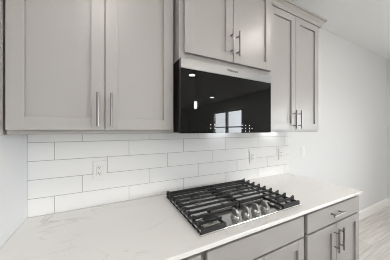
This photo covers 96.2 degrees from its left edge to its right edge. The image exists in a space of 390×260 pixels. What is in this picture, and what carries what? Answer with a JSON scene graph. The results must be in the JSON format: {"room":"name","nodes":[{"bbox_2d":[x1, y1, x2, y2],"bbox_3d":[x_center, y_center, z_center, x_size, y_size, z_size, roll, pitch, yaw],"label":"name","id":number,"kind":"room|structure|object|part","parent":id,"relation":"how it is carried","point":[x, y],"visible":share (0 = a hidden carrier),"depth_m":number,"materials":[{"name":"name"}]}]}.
{"room":"kitchen","nodes":[
{"label":"kitchen","id":0,"kind":"room"},
{"bbox_2d":[0,135,26,248],"bbox_3d":[-0.427,0.043,-0.111,0.120,2.680,2.300,0,0,-27],"label":"wall","id":1,"kind":"structure","parent":0,"point":[13,148],"depth_m":0.79,"materials":[{"name":"white paint"}]},
{"bbox_2d":[30,28,386,217],"bbox_3d":[1.292,0.043,2.147,5.240,2.680,0.150,0,0,-27],"label":"wall","id":2,"kind":"structure","parent":0,"point":[348,148],"depth_m":2.55,"materials":[{"name":"white paint"}]},
{"bbox_2d":[0,0,172,134],"bbox_3d":[-0.497,-0.501,0.941,0.716,1.041,0.362,0,0,-27],"label":"upper cabinet","id":3,"kind":"object","parent":2,"relation":"attached to","point":[67,66],"visible":1,"depth_m":0.79,"materials":[{"name":"grey paint"}]},
{"bbox_3d":[-0.575,-0.476,0.748,0.334,0.952,0.019,0,0,-27],"label":"door","id":4,"kind":"part","parent":3,"relation":"part of","materials":[{"name":"grey paint"}]},
{"bbox_3d":[-0.438,-0.093,0.788,0.011,0.150,0.036,0,0,-27],"label":"handle","id":5,"kind":"part","parent":3,"relation":"part of","materials":[{"name":"silver metal"}]},
{"bbox_3d":[-0.389,-0.093,0.812,0.011,0.150,0.036,0,0,-27],"label":"handle","id":6,"kind":"part","parent":3,"relation":"part of","materials":[{"name":"silver metal"}]},
{"bbox_3d":[-0.274,-0.476,0.902,0.334,0.952,0.019,0,0,-27],"label":"door","id":7,"kind":"part","parent":3,"relation":"part of","materials":[{"name":"grey paint"}]},
{"bbox_2d":[27,132,288,217],"bbox_3d":[0.068,0.240,1.430,2.168,0.458,0.010,0,0,-27],"label":"backsplash","id":8,"kind":"structure","parent":2,"relation":"attached to","point":[59,166],"depth_m":1.18,"materials":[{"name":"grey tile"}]},
{"bbox_2d":[93,160,105,179],"bbox_3d":[-0.590,0.249,1.082,0.072,0.116,0.009,0,0,-27],"label":"wall outlet","id":9,"kind":"object","parent":8,"relation":"attached to","point":[99,167],"visible":1,"depth_m":1.08,"materials":[{"name":"white plastic"}]},
{"bbox_2d":[97,165,102,175],"bbox_3d":[-0.588,0.249,1.079,0.033,0.067,0.003,0,0,-27],"label":"receptacle","id":10,"kind":"object","parent":9,"relation":"attached to","point":[99,167],"depth_m":1.08,"materials":[{"name":"grey plastic"}]},
{"bbox_2d":[250,151,254,162],"bbox_3d":[0.549,0.257,1.666,0.072,0.116,0.009,0,0,-27],"label":"wall outlet","id":11,"kind":"object","parent":8,"relation":"attached to","point":[252,153],"visible":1,"depth_m":1.66,"materials":[{"name":"white plastic"}]},
{"bbox_2d":[278,148,282,159],"bbox_3d":[0.907,0.255,1.849,0.072,0.116,0.009,0,0,-27],"label":"wall outlet","id":12,"kind":"object","parent":8,"relation":"attached to","point":[280,151],"visible":1,"depth_m":1.84,"materials":[{"name":"white plastic"}]},
{"bbox_2d":[173,57,270,132],"bbox_3d":[0.141,-0.182,1.242,0.681,0.401,0.387,0,0,-27],"label":"microwave","id":13,"kind":"object","parent":2,"relation":"attached to","point":[207,97],"visible":0.99,"depth_m":1.02,"materials":[{"name":"black glass"}]},
{"bbox_2d":[173,0,271,76],"bbox_3d":[0.165,-0.703,1.243,0.834,0.638,0.428,0,0,-27],"label":"upper cabinet","id":14,"kind":"object","parent":2,"relation":"attached to","point":[237,34],"visible":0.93,"depth_m":1.06,"materials":[{"name":"grey paint"}]},
{"bbox_3d":[0.087,-0.684,1.013,0.325,0.535,0.019,0,0,-27],"label":"door","id":15,"kind":"part","parent":14,"relation":"part of","materials":[{"name":"grey paint"}]},
{"bbox_3d":[0.224,-0.527,1.053,0.011,0.150,0.036,0,0,-27],"label":"handle","id":16,"kind":"part","parent":14,"relation":"part of","materials":[{"name":"silver metal"}]},
{"bbox_3d":[0.269,-0.527,1.076,0.011,0.150,0.036,0,0,-27],"label":"handle","id":17,"kind":"part","parent":14,"relation":"part of","materials":[{"name":"silver metal"}]},
{"bbox_3d":[0.386,-0.684,1.166,0.340,0.535,0.019,0,0,-27],"label":"door","id":18,"kind":"part","parent":14,"relation":"part of","materials":[{"name":"grey paint"}]},
{"bbox_2d":[271,0,326,131],"bbox_3d":[0.816,-0.501,1.614,0.744,1.041,0.362,0,0,-27],"label":"upper cabinet","id":19,"kind":"object","parent":2,"relation":"attached to","point":[294,79],"visible":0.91,"depth_m":1.45,"materials":[{"name":"grey paint"}]},
{"bbox_3d":[0.699,-0.476,1.401,0.313,0.952,0.019,0,0,-27],"label":"door","id":20,"kind":"part","parent":19,"relation":"part of","materials":[{"name":"grey paint"}]},
{"bbox_3d":[0.844,-0.491,1.501,0.691,1.021,0.019,0,0,-27],"label":"frame","id":21,"kind":"part","parent":19,"relation":"part of","materials":[{"name":"grey paint"}]},
{"bbox_3d":[0.823,-0.087,1.434,0.011,0.150,0.036,0,0,-27],"label":"handle","id":22,"kind":"part","parent":19,"relation":"part of","materials":[{"name":"silver metal"}]},
{"bbox_3d":[0.815,-0.991,1.615,0.744,0.062,0.358,0,0,-27],"label":"crown molding","id":23,"kind":"part","parent":19,"relation":"part of","materials":[{"name":"grey paint"}]},
{"bbox_3d":[0.989,-0.476,1.550,0.331,0.952,0.019,0,0,-27],"label":"door","id":24,"kind":"part","parent":19,"relation":"part of","materials":[{"name":"grey paint"}]},
{"bbox_2d":[301,147,304,156],"bbox_3d":[1.260,0.255,2.042,0.072,0.116,0.008,0,0,-27],"label":"light switch","id":25,"kind":"object","parent":2,"relation":"attached to","point":[302,148],"visible":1,"depth_m":2.04,"materials":[{"name":"white plastic"}]},
{"bbox_2d":[358,198,387,220],"bbox_3d":[2.268,1.315,2.554,2.830,0.135,0.016,0,0,-27],"label":"baseboard","id":26,"kind":"structure","parent":2,"relation":"attached to","point":[365,212],"depth_m":2.89,"materials":[{"name":"white paint"}]},
{"bbox_2d":[290,0,389,58],"bbox_3d":[1.901,-1.372,-3.019,8.870,0.150,9.900,0,0,-27],"label":"ceiling","id":27,"kind":"structure","parent":0,"point":[364,23],"depth_m":2.07,"materials":[{"name":"white paint"}]},
{"bbox_2d":[359,206,389,259],"bbox_3d":[1.901,1.458,-3.019,8.870,0.150,9.900,0,0,-27],"label":"floor","id":28,"kind":"structure","parent":0,"point":[374,230],"depth_m":2.27,"materials":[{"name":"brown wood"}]},
{"bbox_2d":[181,253,200,259],"bbox_3d":[-0.417,0.936,0.805,0.730,0.894,0.638,0,0,-27],"label":"base cabinet","id":29,"kind":"object","parent":28,"relation":"on","point":[197,256],"visible":0.15,"depth_m":0.70,"materials":[{"name":"grey paint"}]},
{"bbox_2d":[0,173,362,259],"bbox_3d":[0.204,0.479,1.142,2.146,0.020,0.626,0,0,-27],"label":"countertop","id":30,"kind":"structure","parent":29,"relation":"on","point":[149,228],"depth_m":0.82,"materials":[{"name":"white stone"}]},
{"bbox_2d":[164,178,301,236],"bbox_3d":[0.227,0.444,1.156,0.724,0.048,0.518,0,0,-27],"label":"gas cooktop","id":31,"kind":"object","parent":30,"relation":"in","point":[209,209],"visible":1,"depth_m":1.06,"materials":[{"name":"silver metal"}]},
{"bbox_3d":[0.071,0.456,0.886,0.090,0.017,0.090,0,0,-27],"label":"burner","id":32,"kind":"part","parent":31,"relation":"part of","materials":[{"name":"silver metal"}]},
{"bbox_3d":[0.214,0.456,0.929,0.050,0.016,0.050,0,0,-27],"label":"knob","id":33,"kind":"part","parent":31,"relation":"part of","materials":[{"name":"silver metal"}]},
{"bbox_3d":[0.279,0.456,0.962,0.050,0.016,0.050,0,0,-27],"label":"knob","id":34,"kind":"part","parent":31,"relation":"part of","materials":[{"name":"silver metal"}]},
{"bbox_3d":[0.344,0.456,0.996,0.050,0.016,0.050,0,0,-27],"label":"knob","id":35,"kind":"part","parent":31,"relation":"part of","materials":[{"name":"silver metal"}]},
{"bbox_3d":[0.409,0.456,1.029,0.050,0.016,0.050,0,0,-27],"label":"knob","id":36,"kind":"part","parent":31,"relation":"part of","materials":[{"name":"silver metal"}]},
{"bbox_2d":[200,215,303,259],"bbox_3d":[0.219,0.936,1.131,0.696,0.894,0.638,0,0,-27],"label":"base cabinet","id":37,"kind":"object","parent":28,"relation":"on","point":[284,240],"visible":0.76,"depth_m":0.90,"materials":[{"name":"grey paint"}]},
{"bbox_3d":[0.329,0.886,0.916,0.696,0.794,0.019,0,0,-27],"label":"frame","id":38,"kind":"part","parent":37,"relation":"part of","materials":[{"name":"grey paint"}]},
{"bbox_3d":[0.194,0.953,0.810,0.331,0.631,0.019,0,0,-27],"label":"door","id":39,"kind":"part","parent":37,"relation":"part of","materials":[{"name":"grey paint"}]},
{"bbox_3d":[0.491,0.953,0.963,0.329,0.631,0.019,0,0,-27],"label":"door","id":40,"kind":"part","parent":37,"relation":"part of","materials":[{"name":"grey paint"}]},
{"bbox_2d":[302,195,358,259],"bbox_3d":[0.838,0.936,1.449,0.693,0.894,0.638,0,0,-27],"label":"base cabinet","id":41,"kind":"object","parent":28,"relation":"on","point":[331,232],"visible":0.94,"depth_m":1.18,"materials":[{"name":"grey paint"}]},
{"bbox_3d":[0.816,0.953,1.129,0.331,0.631,0.019,0,0,-27],"label":"door","id":42,"kind":"part","parent":41,"relation":"part of","materials":[{"name":"grey paint"}]},
{"bbox_3d":[0.965,0.567,1.205,0.666,0.116,0.019,0,0,-27],"label":"drawer","id":43,"kind":"part","parent":41,"relation":"part of","materials":[{"name":"grey paint"}]},
{"bbox_3d":[0.949,0.738,1.167,0.011,0.150,0.036,0,0,-27],"label":"handle","id":44,"kind":"part","parent":41,"relation":"part of","materials":[{"name":"silver metal"}]},
{"bbox_3d":[0.960,0.559,1.173,0.150,0.011,0.036,0,0,-27],"label":"handle","id":45,"kind":"part","parent":41,"relation":"part of","materials":[{"name":"silver metal"}]},
{"bbox_3d":[1.005,0.738,1.196,0.011,0.150,0.036,0,0,-27],"label":"handle","id":46,"kind":"part","parent":41,"relation":"part of","materials":[{"name":"silver metal"}]},
{"bbox_3d":[1.113,0.953,1.282,0.330,0.631,0.019,0,0,-27],"label":"door","id":47,"kind":"part","parent":41,"relation":"part of","materials":[{"name":"grey paint"}]},
{"bbox_2d":[387,59,389,198],"bbox_3d":[5.781,0.043,-1.030,0.150,2.680,9.600,0,0,-27],"label":"wall","id":48,"kind":"structure","parent":0,"point":[388,60],"depth_m":3.19,"materials":[{"name":"white paint"}]}
]}

